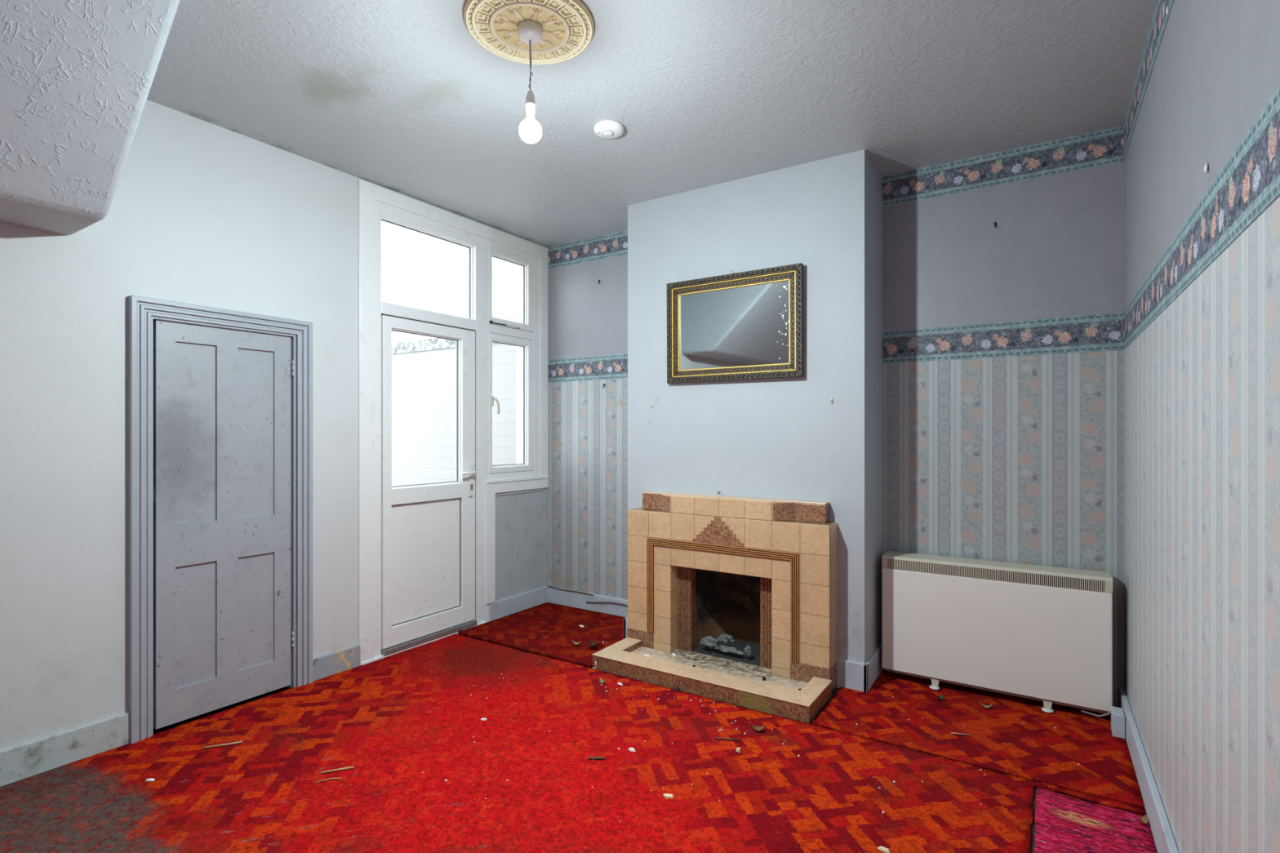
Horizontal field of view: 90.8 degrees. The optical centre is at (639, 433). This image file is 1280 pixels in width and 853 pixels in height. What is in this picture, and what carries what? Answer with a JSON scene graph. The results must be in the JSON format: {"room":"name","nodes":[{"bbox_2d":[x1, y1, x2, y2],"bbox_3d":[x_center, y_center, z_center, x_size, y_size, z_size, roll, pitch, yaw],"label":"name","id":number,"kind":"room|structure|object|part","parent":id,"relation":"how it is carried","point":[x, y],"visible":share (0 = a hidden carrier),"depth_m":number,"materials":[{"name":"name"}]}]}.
{"room":"living room","nodes":[
{"label":"living room","id":0,"kind":"room"},
{"bbox_2d":[0,0,180,235],"bbox_3d":[-2.465,-1.136,1.204,1.115,0.708,2.435,0,0,33],"label":"staircase underside","id":1,"kind":"structure","parent":0,"point":[77,77],"depth_m":2.01,"materials":[{"name":"paint"}]},
{"bbox_2d":[0,99,547,751],"bbox_3d":[-2.387,-0.053,2.875,0.626,2.807,5.422,0,0,33],"label":"wall","id":2,"kind":"structure","parent":0,"point":[201,212],"depth_m":2.65,"materials":[{"name":"white paint"}]},
{"bbox_2d":[0,711,129,786],"bbox_3d":[-2.847,1.243,1.588,0.020,0.138,2.562,0,0,33],"label":"baseboard","id":3,"kind":"structure","parent":2,"relation":"attached to","point":[18,762],"depth_m":2.47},
{"bbox_2d":[128,295,312,743],"bbox_3d":[-1.978,0.366,3.010,0.144,1.892,0.778,0,0,33],"label":"door frame","id":4,"kind":"structure","parent":2,"relation":"attached to","point":[142,311],"depth_m":2.73,"materials":[{"name":"grey paint"}]},
{"bbox_2d":[153,319,293,728],"bbox_3d":[-1.954,0.395,2.998,0.047,1.786,0.610,0,0,33],"label":"door","id":5,"kind":"structure","parent":2,"relation":"in","point":[222,396],"depth_m":2.96,"materials":[{"name":"grey paint"}]},
{"bbox_3d":[-2.037,-0.002,2.890,0.016,0.825,0.175,0,0,33],"label":"panel","id":6,"kind":"part","parent":5,"relation":"part of","materials":[{"name":"grey paint"}]},
{"bbox_3d":[-2.037,0.868,2.890,0.016,0.553,0.175,0,0,33],"label":"panel","id":7,"kind":"part","parent":5,"relation":"part of","materials":[{"name":"grey paint"}]},
{"bbox_3d":[-1.896,-0.002,3.108,0.016,0.825,0.178,0,0,33],"label":"panel","id":8,"kind":"part","parent":5,"relation":"part of","materials":[{"name":"grey paint"}]},
{"bbox_3d":[-1.896,0.868,3.108,0.016,0.553,0.178,0,0,33],"label":"panel","id":9,"kind":"part","parent":5,"relation":"part of","materials":[{"name":"grey paint"}]},
{"bbox_2d":[312,644,360,681],"bbox_3d":[-1.651,1.250,3.429,0.020,0.125,0.283,0,0,33],"label":"baseboard","id":10,"kind":"structure","parent":2,"relation":"attached to","point":[323,666],"depth_m":3.42,"materials":[{"name":"white wood"}]},
{"bbox_2d":[358,178,549,665],"bbox_3d":[-1.161,-0.057,4.218,0.130,2.738,1.588,0,0,33],"label":"door frame","id":11,"kind":"structure","parent":2,"relation":"in","point":[526,344],"depth_m":4.21,"materials":[{"name":"white plastic"}]},
{"bbox_2d":[381,217,473,319],"bbox_3d":[-1.341,-1.015,3.983,0.030,0.526,0.736,0,0,33],"label":"window","id":12,"kind":"structure","parent":11,"relation":"attached to","point":[470,248],"depth_m":4.27,"materials":[{"name":"white plastic"}]},
{"bbox_2d":[381,313,477,655],"bbox_3d":[-1.300,0.296,3.966,0.131,1.984,0.712,0,0,33],"label":"door","id":13,"kind":"structure","parent":11,"relation":"attached to","point":[428,530],"depth_m":3.96,"materials":[{"name":"white plastic"}]},
{"bbox_3d":[-1.344,0.783,3.959,0.025,0.734,0.547,0,0,33],"label":"panel","id":14,"kind":"part","parent":13,"relation":"part of","materials":[{"name":"white plastic"}]},
{"bbox_3d":[-1.134,0.262,4.153,0.056,0.022,0.132,0,0,33],"label":"lever","id":15,"kind":"part","parent":13,"relation":"part of","materials":[{"name":"white plastic"}]},
{"bbox_3d":[-1.129,0.315,4.216,0.012,0.214,0.038,0,0,33],"label":"handle plate","id":16,"kind":"part","parent":13,"relation":"part of","materials":[{"name":"white plastic"}]},
{"bbox_3d":[-1.003,-0.197,4.379,0.062,0.125,0.035,0,0,-12],"label":"handle","id":17,"kind":"part","parent":11,"relation":"part of","materials":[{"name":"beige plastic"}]},
{"bbox_2d":[488,245,533,332],"bbox_3d":[-0.940,-1.030,4.565,0.072,0.540,0.446,0,0,33],"label":"window","id":18,"kind":"structure","parent":11,"relation":"attached to","point":[526,264],"depth_m":4.64,"materials":[{"name":"white plastic"}]},
{"bbox_3d":[-0.954,0.338,4.581,0.081,0.115,0.445,0,0,33],"label":"sill","id":19,"kind":"part","parent":11,"relation":"part of","materials":[{"name":"white plastic"}]},
{"bbox_2d":[488,586,546,621],"bbox_3d":[-0.878,1.245,4.625,0.022,0.134,0.602,0,0,33],"label":"baseboard","id":20,"kind":"structure","parent":2,"relation":"attached to","point":[513,604],"depth_m":4.58,"materials":[{"name":"white wood"}]},
{"bbox_2d":[146,0,1157,247],"bbox_3d":[-0.566,-1.487,1.692,3.969,0.100,5.422,0,0,33],"label":"ceiling","id":21,"kind":"structure","parent":0,"point":[400,96],"depth_m":2.66,"materials":[{"name":"paint"}]},
{"bbox_2d":[463,0,594,65],"bbox_3d":[-0.386,-1.424,2.215,0.448,0.026,0.448,0,0,33],"label":"ceiling rose","id":22,"kind":"object","parent":21,"relation":"attached to","point":[567,25],"visible":0.96,"depth_m":2.21,"materials":[{"name":"beige paint"}]},
{"bbox_2d":[517,19,542,143],"bbox_3d":[-0.386,-1.222,2.215,0.086,0.404,0.086,0,0,33],"label":"pendant light","id":23,"kind":"object","parent":22,"relation":"hanging from","point":[529,31],"visible":1,"depth_m":2.20,"materials":[{"name":"white glass"}]},
{"bbox_3d":[-0.384,-1.092,2.214,0.080,0.076,0.080,0,0,33],"label":"bulb","id":24,"kind":"part","parent":23,"relation":"part of","materials":[{"name":"white glass"}]},
{"bbox_2d":[593,120,624,139],"bbox_3d":[-0.145,-1.416,2.962,0.144,0.042,0.144,0,0,33],"label":"smoke detector","id":25,"kind":"object","parent":21,"relation":"attached to","point":[604,129],"visible":1,"depth_m":2.92,"materials":[{"name":"white plastic"}]},
{"bbox_2d":[153,649,1157,852],"bbox_3d":[-0.626,1.356,1.701,3.719,0.088,5.272,0,0,33],"label":"floor","id":26,"kind":"structure","parent":0,"point":[835,690],"depth_m":2.27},
{"bbox_2d":[457,602,624,667],"bbox_3d":[-0.495,1.294,4.185,1.088,0.034,0.880,0,0,33],"label":"carpet offcut","id":27,"kind":"object","parent":26,"relation":"on","point":[548,629],"visible":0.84,"depth_m":4.11,"materials":[{"name":"red carpet"}]},
{"bbox_2d":[589,638,598,647],"bbox_3d":[-0.279,1.266,3.793,0.082,0.040,0.057,0,0,33],"label":"dry leaf","id":28,"kind":"object","parent":27,"relation":"on","point":[592,643],"visible":1,"depth_m":3.81,"materials":[{"name":"brown plant"}]},
{"bbox_2d":[0,633,1146,852],"bbox_3d":[-0.894,1.305,1.357,3.531,0.012,4.283,0,0,33],"label":"carpet","id":29,"kind":"object","parent":26,"relation":"on","point":[396,718],"visible":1,"depth_m":2.35,"materials":[{"name":"red carpet"}]},
{"bbox_2d":[145,777,155,781],"bbox_3d":[-1.835,1.298,2.367,0.033,0.005,0.015,0,0,7],"label":"chip","id":30,"kind":"object","parent":29,"relation":"on","point":[150,779],"visible":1,"depth_m":2.36,"materials":[{"name":"white paper"}]},
{"bbox_2d":[204,740,242,748],"bbox_3d":[-1.733,1.296,2.626,0.136,0.009,0.012,0,0,-21],"label":"twig","id":31,"kind":"object","parent":29,"relation":"on","point":[237,742],"visible":1,"depth_m":2.62,"materials":[{"name":"wood"}]},
{"bbox_2d":[315,777,341,782],"bbox_3d":[-1.166,1.296,2.364,0.090,0.005,0.013,0,0,-19],"label":"twig","id":32,"kind":"object","parent":29,"relation":"on","point":[330,778],"visible":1,"depth_m":2.36,"materials":[{"name":"wood"}]},
{"bbox_2d":[320,766,353,773],"bbox_3d":[-1.165,1.296,2.433,0.114,0.007,0.008,0,0,-21],"label":"twig","id":33,"kind":"object","parent":29,"relation":"on","point":[348,767],"visible":1,"depth_m":2.43,"materials":[{"name":"wood"}]},
{"bbox_2d":[587,756,604,759],"bbox_3d":[-0.174,1.295,2.518,0.065,0.009,0.010,0,0,1],"label":"twig","id":34,"kind":"object","parent":29,"relation":"on","point":[588,757],"visible":1,"depth_m":2.52,"materials":[{"name":"brown wood"}]},
{"bbox_2d":[599,677,605,684],"bbox_3d":[-0.194,1.284,3.273,0.048,0.027,0.026,0,0,33],"label":"dry leaf","id":35,"kind":"object","parent":29,"relation":"on","point":[602,681],"visible":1,"depth_m":3.28,"materials":[{"name":"beige plant"}]},
{"bbox_2d":[628,747,635,751],"bbox_3d":[-0.033,1.297,2.591,0.020,0.008,0.033,0,0,-33],"label":"chip","id":36,"kind":"object","parent":29,"relation":"on","point":[632,749],"visible":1,"depth_m":2.58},
{"bbox_2d":[663,793,673,798],"bbox_3d":[0.101,1.298,2.263,0.038,0.007,0.020,0,0,5],"label":"chip","id":37,"kind":"object","parent":29,"relation":"on","point":[666,795],"visible":1,"depth_m":2.26,"materials":[{"name":"beige"}]},
{"bbox_2d":[714,737,739,741],"bbox_3d":[0.370,1.297,2.681,0.108,0.005,0.006,0,0,11],"label":"twig","id":38,"kind":"object","parent":29,"relation":"on","point":[714,737],"visible":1,"depth_m":2.68,"materials":[{"name":"brown wood"}]},
{"bbox_2d":[751,724,765,730],"bbox_3d":[0.515,1.284,2.758,0.047,0.027,0.045,0,0,-33],"label":"dry leaf","id":39,"kind":"object","parent":29,"relation":"on","point":[757,728],"visible":1,"depth_m":2.77,"materials":[{"name":"brown plant"}]},
{"bbox_2d":[877,845,889,852],"bbox_3d":[0.761,1.297,1.969,0.040,0.008,0.018,0,0,40],"label":"chip","id":40,"kind":"object","parent":29,"relation":"on","point":[883,849],"visible":1,"depth_m":1.96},
{"bbox_2d":[591,637,831,723],"bbox_3d":[0.345,1.268,3.326,1.227,0.083,0.357,0,0,33],"label":"hearth","id":41,"kind":"object","parent":26,"relation":"on","point":[781,696],"visible":1,"depth_m":3.19,"materials":[{"name":"brown tile"}]},
{"bbox_2d":[626,491,837,690],"bbox_3d":[0.552,0.831,3.665,1.223,0.948,0.451,0,0,33],"label":"fireplace","id":42,"kind":"object","parent":26,"relation":"on","point":[762,573],"visible":0.92,"depth_m":3.48,"materials":[{"name":"beige tile"}]},
{"bbox_2d":[703,642,759,662],"bbox_3d":[0.544,1.263,3.665,0.300,0.012,0.200,0,0,33],"label":"heap","id":43,"kind":"object","parent":42,"relation":"in","point":[755,654],"visible":0.66,"depth_m":3.62,"materials":[{"name":"grey"}]},
{"bbox_2d":[699,635,718,648],"bbox_3d":[0.400,1.213,3.674,0.120,0.067,0.085,0,0,33],"label":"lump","id":44,"kind":"object","parent":43,"relation":"on","point":[708,641],"visible":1,"depth_m":3.65,"materials":[{"name":"grey stone"}]},
{"bbox_2d":[716,633,735,643],"bbox_3d":[0.504,1.192,3.681,0.082,0.049,0.098,0,0,-31],"label":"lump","id":45,"kind":"object","parent":43,"relation":"on","point":[725,637],"visible":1,"depth_m":3.66,"materials":[{"name":"grey stone"}]},
{"bbox_2d":[714,644,745,654],"bbox_3d":[0.505,1.229,3.589,0.201,0.036,0.068,0,0,33],"label":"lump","id":46,"kind":"object","parent":43,"relation":"on","point":[723,648],"visible":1,"depth_m":3.58,"materials":[{"name":"grey stone"}]},
{"bbox_2d":[744,644,751,656],"bbox_3d":[0.605,1.211,3.531,0.041,0.066,0.039,0,0,-11],"label":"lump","id":47,"kind":"object","parent":43,"relation":"on","point":[748,649],"visible":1,"depth_m":3.52,"materials":[{"name":"grey stone"}]},
{"bbox_2d":[811,669,1144,808],"bbox_3d":[1.502,1.303,2.887,1.176,0.016,0.881,0,0,33],"label":"carpet offcut","id":48,"kind":"object","parent":26,"relation":"on","point":[998,740],"visible":0.94,"depth_m":2.76,"materials":[{"name":"red carpet"}]},
{"bbox_2d":[936,693,944,699],"bbox_3d":[1.457,1.280,3.066,0.031,0.027,0.042,0,0,33],"label":"dry leaf","id":49,"kind":"object","parent":48,"relation":"on","point":[941,697],"visible":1,"depth_m":3.07,"materials":[{"name":"plant"}]},
{"bbox_2d":[951,732,969,735],"bbox_3d":[1.379,1.294,2.720,0.074,0.004,0.005,0,0,13],"label":"twig","id":50,"kind":"object","parent":48,"relation":"on","point":[951,732],"visible":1,"depth_m":2.72,"materials":[{"name":"wood"}]},
{"bbox_2d":[979,701,992,707],"bbox_3d":[1.631,1.280,2.975,0.054,0.027,0.025,0,0,33],"label":"dry leaf","id":51,"kind":"object","parent":48,"relation":"on","point":[981,704],"visible":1,"depth_m":2.98,"materials":[{"name":"brown plant"}]},
{"bbox_2d":[881,551,1113,713],"bbox_3d":[1.733,0.972,3.138,0.989,0.648,0.192,0,0,33],"label":"heater","id":52,"kind":"object","parent":48,"relation":"on","point":[1045,633],"visible":1,"depth_m":3.06,"materials":[{"name":"beige metal"}]},
{"bbox_2d":[929,684,939,690],"bbox_3d":[1.496,1.291,3.207,0.048,0.010,0.048,0,0,33],"label":"heater foot","id":53,"kind":"object","parent":52,"relation":"on","point":[935,687],"depth_m":3.20,"materials":[{"name":"white plastic"}]},
{"bbox_3d":[1.528,1.271,3.257,0.036,0.034,0.096,0,0,33],"label":"leg","id":54,"kind":"part","parent":52,"relation":"part of","materials":[{"name":"beige plastic"}]},
{"bbox_2d":[887,558,1104,592],"bbox_3d":[1.699,0.687,3.091,0.924,0.054,0.012,0,0,33],"label":"grille","id":55,"kind":"object","parent":52,"relation":"attached to","point":[1056,581],"depth_m":3.06,"materials":[{"name":"beige metal"}]},
{"bbox_3d":[1.933,1.271,2.995,0.036,0.034,0.096,0,0,33],"label":"leg","id":56,"kind":"part","parent":52,"relation":"part of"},
{"bbox_2d":[1041,706,1053,713],"bbox_3d":[1.900,1.291,2.944,0.048,0.010,0.048,0,0,33],"label":"heater foot","id":57,"kind":"object","parent":52,"relation":"on","point":[1046,709],"depth_m":2.94,"materials":[{"name":"white plastic"}]},
{"bbox_2d":[1080,710,1111,717],"bbox_3d":[2.056,1.252,2.843,0.012,0.047,0.124,0,0,-30],"label":"cable","id":58,"kind":"object","parent":52,"relation":"attached to","point":[1082,711],"visible":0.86,"depth_m":2.84,"materials":[{"name":"white plastic"}]},
{"bbox_3d":[2.158,0.958,2.889,0.005,0.580,0.148,0,0,33],"label":"panel","id":59,"kind":"part","parent":52,"relation":"part of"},
{"bbox_2d":[1111,706,1124,738],"bbox_3d":[2.070,1.251,2.736,0.043,0.098,0.095,0,0,33],"label":"block","id":60,"kind":"object","parent":48,"relation":"on","point":[1117,716],"visible":1,"depth_m":2.70,"materials":[{"name":"white wood"}]},
{"bbox_2d":[1034,787,1156,852],"bbox_3d":[0.442,1.306,0.467,0.323,0.011,4.224,0,0,33],"label":"rug","id":61,"kind":"object","parent":26,"relation":"on","point":[1064,824],"visible":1,"depth_m":2.08,"materials":[{"name":"pink fabric"}]},
{"bbox_2d":[1137,813,1147,823],"bbox_3d":[1.671,1.282,2.100,0.028,0.027,0.032,0,0,33],"label":"dry leaf","id":62,"kind":"object","parent":61,"relation":"on","point":[1144,820],"visible":1,"depth_m":2.10,"materials":[{"name":"plant"}]},
{"bbox_2d":[627,149,882,662],"bbox_3d":[0.642,-0.063,3.762,1.446,2.767,0.415,0,0,33],"label":"wall","id":63,"kind":"structure","parent":0,"point":[783,438],"depth_m":3.44,"materials":[{"name":"white paint"}]},
{"bbox_2d":[623,616,627,639],"bbox_3d":[0.045,1.236,4.131,0.078,0.152,0.425,0,0,33],"label":"baseboard","id":64,"kind":"structure","parent":63,"relation":"attached to","point":[625,619],"depth_m":3.97,"materials":[{"name":"white wood"}]},
{"bbox_2d":[666,262,804,383],"bbox_3d":[0.512,-0.612,3.564,0.832,0.625,0.044,0,0,34],"label":"wall mirror","id":65,"kind":"object","parent":63,"relation":"attached to","point":[748,325],"visible":1,"depth_m":3.55,"materials":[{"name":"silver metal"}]},
{"bbox_2d":[679,280,789,369],"bbox_3d":[0.520,-0.598,3.575,0.684,0.449,0.004,0,0,34],"label":"mirror glass","id":66,"kind":"object","parent":65,"relation":"attached to","point":[743,325],"depth_m":3.56,"materials":[{"name":"silver mirror"}]},
{"bbox_2d":[835,642,884,692],"bbox_3d":[1.190,1.237,3.388,0.156,0.150,0.425,0,0,33],"label":"baseboard","id":67,"kind":"structure","parent":63,"relation":"attached to","point":[854,675],"depth_m":3.22,"materials":[{"name":"white wood"}]},
{"bbox_2d":[546,161,1124,686],"bbox_3d":[0.878,-0.053,3.916,3.969,2.807,0.120,0,0,33],"label":"wall","id":68,"kind":"structure","parent":0,"point":[1012,459],"depth_m":3.30,"materials":[{"name":"paper"}]},
{"bbox_2d":[546,230,627,269],"bbox_3d":[-0.280,-1.352,4.595,1.047,0.170,0.003,0,0,33],"label":"wallpaper border","id":69,"kind":"object","parent":68,"relation":"attached to","point":[612,245],"visible":0.64,"depth_m":4.66,"materials":[{"name":"paper"}]},
{"bbox_2d":[546,586,627,617],"bbox_3d":[-0.292,1.245,4.594,1.027,0.134,0.020,0,0,33],"label":"baseboard","id":70,"kind":"structure","parent":68,"relation":"attached to","point":[574,599],"depth_m":4.64,"materials":[{"name":"white wood"}]},
{"bbox_2d":[547,586,593,595],"bbox_3d":[-0.524,1.177,4.729,0.431,0.018,0.010,0,0,33],"label":"wire","id":71,"kind":"object","parent":70,"relation":"on","point":[548,586],"visible":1,"depth_m":4.72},
{"bbox_2d":[547,353,627,382],"bbox_3d":[-0.280,-0.478,4.595,1.047,0.176,0.003,0,0,33],"label":"wallpaper border","id":72,"kind":"object","parent":68,"relation":"attached to","point":[614,366],"visible":0.64,"depth_m":4.66,"materials":[{"name":"paper"}]},
{"bbox_2d":[585,600,627,605],"bbox_3d":[-0.150,1.219,4.479,0.591,0.051,0.019,0,0,33],"label":"loose cable","id":73,"kind":"object","parent":68,"relation":"attached to","point":[590,602],"visible":0.6,"depth_m":4.53,"materials":[{"name":"grey plastic"}]},
{"bbox_2d":[882,311,1123,364],"bbox_3d":[1.804,-0.478,3.242,1.080,0.176,0.003,0,0,33],"label":"wallpaper border","id":74,"kind":"object","parent":68,"relation":"attached to","point":[1104,331],"visible":1,"depth_m":3.20,"materials":[{"name":"paper"}]},
{"bbox_2d":[882,125,1123,206],"bbox_3d":[1.804,-1.352,3.242,1.080,0.170,0.003,0,0,33],"label":"wallpaper border","id":75,"kind":"object","parent":68,"relation":"attached to","point":[1103,147],"visible":1,"depth_m":3.20,"materials":[{"name":"paper"}]},
{"bbox_2d":[1113,684,1122,706],"bbox_3d":[1.802,1.245,3.234,1.076,0.134,0.020,0,0,33],"label":"baseboard","id":76,"kind":"structure","parent":68,"relation":"attached to","point":[1115,686],"depth_m":2.95,"materials":[{"name":"grey wood"}]},
{"bbox_2d":[1124,0,1279,852],"bbox_3d":[0.910,-0.053,0.722,0.100,2.807,5.404,0,0,32],"label":"wall","id":77,"kind":"structure","parent":0,"point":[1202,380],"depth_m":1.51,"materials":[{"name":"paper"}]},
{"bbox_2d":[1118,685,1178,852],"bbox_3d":[0.858,1.245,0.755,0.022,0.134,5.202,0,0,32],"label":"baseboard","id":78,"kind":"structure","parent":77,"relation":"attached to","point":[1162,835],"depth_m":2.17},
{"bbox_2d":[1123,0,1173,161],"bbox_3d":[0.868,-1.352,0.749,0.004,0.170,5.202,0,0,32],"label":"wallpaper border","id":79,"kind":"object","parent":77,"relation":"attached to","point":[1160,18],"visible":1,"depth_m":2.31,"materials":[{"name":"paper"}]},
{"bbox_2d":[1165,6,1168,14],"bbox_3d":[1.603,-1.285,1.919,0.011,0.024,0.010,0,0,-22],"label":"plaster dab","id":80,"kind":"object","parent":77,"relation":"attached to","point":[1167,7],"visible":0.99,"depth_m":1.92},
{"bbox_2d":[1123,86,1279,350],"bbox_3d":[0.868,-0.478,0.749,0.004,0.176,5.202,0,0,32],"label":"wallpaper border","id":81,"kind":"object","parent":77,"relation":"attached to","point":[1248,184],"visible":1,"depth_m":1.38,"materials":[{"name":"paper"}]},
{"bbox_2d":[1204,162,1208,173],"bbox_3d":[1.321,-0.619,1.475,0.011,0.024,0.010,0,0,-22],"label":"plaster dab","id":82,"kind":"object","parent":77,"relation":"attached to","point":[1206,167],"visible":1,"depth_m":1.47,"materials":[{"name":"white paint"}]},
{"label":"outside","id":83,"kind":"structure","parent":0,"visible":0},
{"bbox_3d":[-4.003,1.385,7.965,8.610,0.070,9.000,0,0,33],"label":"paving","id":84,"kind":"object","parent":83,"visible":0},
{"bbox_2d":[391,337,522,486],"bbox_3d":[-2.891,0.245,7.025,5.500,2.210,1.165,0,0,33],"label":"outbuilding","id":85,"kind":"structure","parent":84,"relation":"on","point":[424,371],"depth_m":5.66,"materials":[{"name":"paint"}]},
{"bbox_3d":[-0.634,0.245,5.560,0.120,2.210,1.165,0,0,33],"label":"corner post","id":86,"kind":"part","parent":85,"relation":"part of","materials":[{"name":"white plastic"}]}
]}

